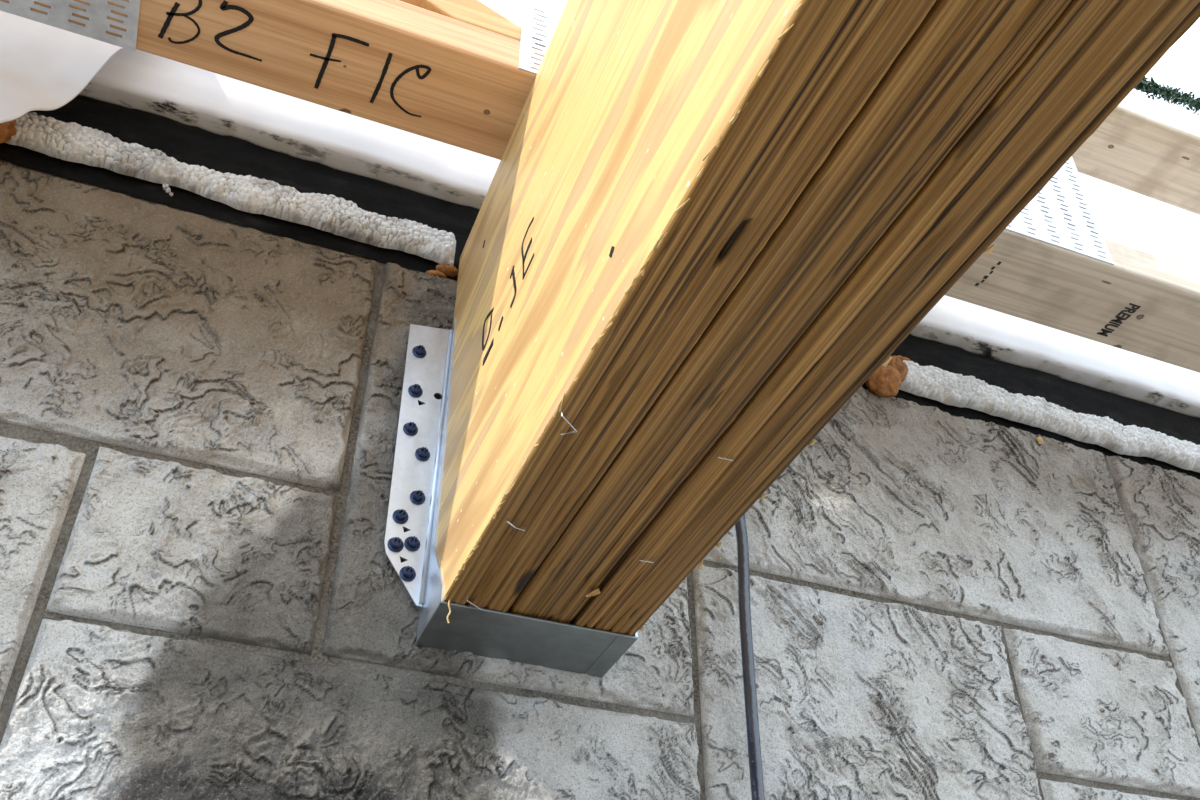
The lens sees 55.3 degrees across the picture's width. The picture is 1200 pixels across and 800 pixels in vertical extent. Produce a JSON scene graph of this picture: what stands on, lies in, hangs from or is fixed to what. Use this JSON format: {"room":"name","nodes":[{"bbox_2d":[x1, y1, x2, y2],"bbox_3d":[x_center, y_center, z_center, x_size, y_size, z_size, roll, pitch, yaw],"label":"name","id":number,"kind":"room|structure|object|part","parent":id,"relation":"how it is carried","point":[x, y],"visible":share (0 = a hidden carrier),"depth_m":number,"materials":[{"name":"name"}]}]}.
{"room":"construction site","nodes":[
{"label":"construction site","id":0,"kind":"room"},
{"bbox_2d":[0,159,1199,799],"bbox_3d":[-0.020,0.826,0.439,3.500,2.344,0.208,14,-40,-17],"label":"wall","id":1,"kind":"structure","parent":0,"point":[202,597],"depth_m":0.84,"materials":[{"name":"stone"}]},
{"bbox_2d":[0,119,16,143],"bbox_3d":[-0.481,-0.214,0.880,0.061,0.059,0.033,14,-40,-17],"label":"foam","id":2,"kind":"object","parent":1,"relation":"attached to","point":[7,129],"visible":0.42,"depth_m":0.89,"materials":[{"name":"orange plastic"}]},
{"bbox_2d":[4,112,455,265],"bbox_3d":[-0.295,-0.177,0.951,0.366,0.038,0.017,14,-40,-17],"label":"strip","id":3,"kind":"object","parent":1,"relation":"attached to","point":[71,141],"visible":0.98,"depth_m":0.94,"materials":[{"name":"white plastic"}]},
{"bbox_2d":[162,183,172,195],"bbox_3d":[-0.344,-0.167,0.911,0.010,0.010,0.006,14,-40,-17],"label":"scrap","id":4,"kind":"object","parent":3,"relation":"attached to","point":[166,187],"visible":1,"depth_m":0.91,"materials":[{"name":"white plastic"}]},
{"bbox_2d":[426,264,458,277],"bbox_3d":[-0.136,-0.111,0.990,0.028,0.016,0.013,14,-40,-17],"label":"foam","id":5,"kind":"object","parent":1,"relation":"attached to","point":[442,270],"visible":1,"depth_m":0.99,"materials":[{"name":"orange plastic"}]},
{"bbox_2d":[384,318,637,676],"bbox_3d":[-0.050,0.050,0.862,0.206,0.290,0.064,14,-40,-17],"label":"hanger","id":6,"kind":"object","parent":1,"relation":"attached to","point":[418,465],"visible":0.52,"depth_m":0.80,"materials":[{"name":"metal"}]},
{"bbox_3d":[-0.112,0.034,0.843,0.002,0.289,0.064,14,-40,-17],"label":"plate","id":7,"kind":"part","parent":6,"relation":"part of","materials":[{"name":"metal"}]},
{"bbox_3d":[-0.050,0.163,0.773,0.137,0.002,0.065,14,-40,-17],"label":"seat","id":8,"kind":"part","parent":6,"relation":"part of","materials":[{"name":"metal"}]},
{"bbox_2d":[437,0,1199,635],"bbox_3d":[0.382,-0.651,0.033,0.138,0.386,2.400,14,-40,-17],"label":"beam","id":9,"kind":"structure","parent":6,"relation":"on","point":[701,228],"depth_m":0.53,"materials":[{"name":"brown wood"}]},
{"bbox_2d":[0,0,1199,372],"bbox_3d":[0.122,-0.294,1.045,2.900,0.316,0.090,14,-40,-17],"label":"truss","id":10,"kind":"object","parent":9,"relation":"on","point":[458,73],"visible":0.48,"depth_m":0.88,"materials":[{"name":"brown wood"}]},
{"bbox_3d":[-0.442,-0.310,0.772,0.251,0.002,0.088,14,-40,-17],"label":"nail plate","id":11,"kind":"part","parent":10,"relation":"part of","materials":[{"name":"metal"}]},
{"bbox_3d":[-0.024,-0.274,0.894,0.078,0.088,0.001,14,-40,-17],"label":"nail plate","id":12,"kind":"part","parent":10,"relation":"part of","materials":[{"name":"metal"}]},
{"bbox_3d":[0.396,-0.206,1.053,0.130,0.180,0.001,14,-40,-17],"label":"nail plate","id":13,"kind":"part","parent":10,"relation":"part of","materials":[{"name":"metal"}]},
{"bbox_3d":[0.425,-0.219,1.140,0.038,0.236,0.087,14,-40,-17],"label":"post","id":14,"kind":"part","parent":10,"relation":"part of","materials":[{"name":"silver metal"}]},
{"bbox_2d":[0,95,1199,479],"bbox_3d":[0.014,-0.107,1.069,3.500,0.098,0.004,14,-40,-17],"label":"roof membrane","id":15,"kind":"object","parent":1,"relation":"attached to","point":[190,145],"visible":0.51,"depth_m":1.00,"materials":[{"name":"black rubber"}]},
{"bbox_2d":[78,48,1199,417],"bbox_3d":[0.015,-0.247,1.179,3.500,0.255,0.053,14,-40,-17],"label":"board","id":16,"kind":"object","parent":1,"relation":"on","point":[182,93],"visible":0.31,"depth_m":1.04,"materials":[{"name":"white plastic"}]},
{"bbox_2d":[0,11,121,122],"bbox_3d":[-0.527,-0.301,0.882,0.338,0.260,0.038,14,-40,-17],"label":"flap","id":17,"kind":"object","parent":16,"relation":"hanging from","point":[43,67],"visible":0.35,"depth_m":0.90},
{"bbox_2d":[735,514,764,799],"bbox_3d":[0.251,0.717,0.309,0.345,2.371,0.056,-27,-46,30],"label":"cable","id":18,"kind":"object","parent":1,"relation":"attached to","point":[747,654],"visible":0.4,"depth_m":0.83,"materials":[{"name":"grey plastic"}]},
{"bbox_2d":[866,355,913,397],"bbox_3d":[0.276,-0.027,1.121,0.090,0.065,0.037,14,-40,-17],"label":"foam","id":19,"kind":"object","parent":1,"relation":"attached to","point":[886,381],"visible":0.63,"depth_m":1.10,"materials":[{"name":"orange plastic"}]},
{"bbox_2d":[1036,437,1042,443],"bbox_3d":[0.445,0.041,1.158,0.007,0.009,0.006,14,-40,-17],"label":"crumb","id":20,"kind":"object","parent":1,"relation":"attached to","point":[1039,440],"visible":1,"depth_m":1.16,"materials":[{"name":"brown wood"}]},
{"bbox_2d":[900,360,1199,472],"bbox_3d":[0.784,0.092,1.286,1.053,0.046,0.017,14,-40,-17],"label":"strip","id":21,"kind":"object","parent":1,"relation":"on","point":[931,382],"visible":0.98,"depth_m":1.18,"materials":[{"name":"white plastic"}]},
{"bbox_3d":[-0.989,3.063,2.984,11.000,2.200,6.800,14,-40,-17],"label":"ground","id":22,"kind":"structure","parent":0,"visible":0},
{"bbox_2d":[1133,77,1199,114],"bbox_3d":[2.880,0.368,3.706,2.584,2.928,0.402,27,-46,-29],"label":"tree","id":23,"kind":"object","parent":22,"relation":"on","point":[1146,86],"visible":0.43,"depth_m":4.00,"materials":[{"name":"green plant"}]}
]}

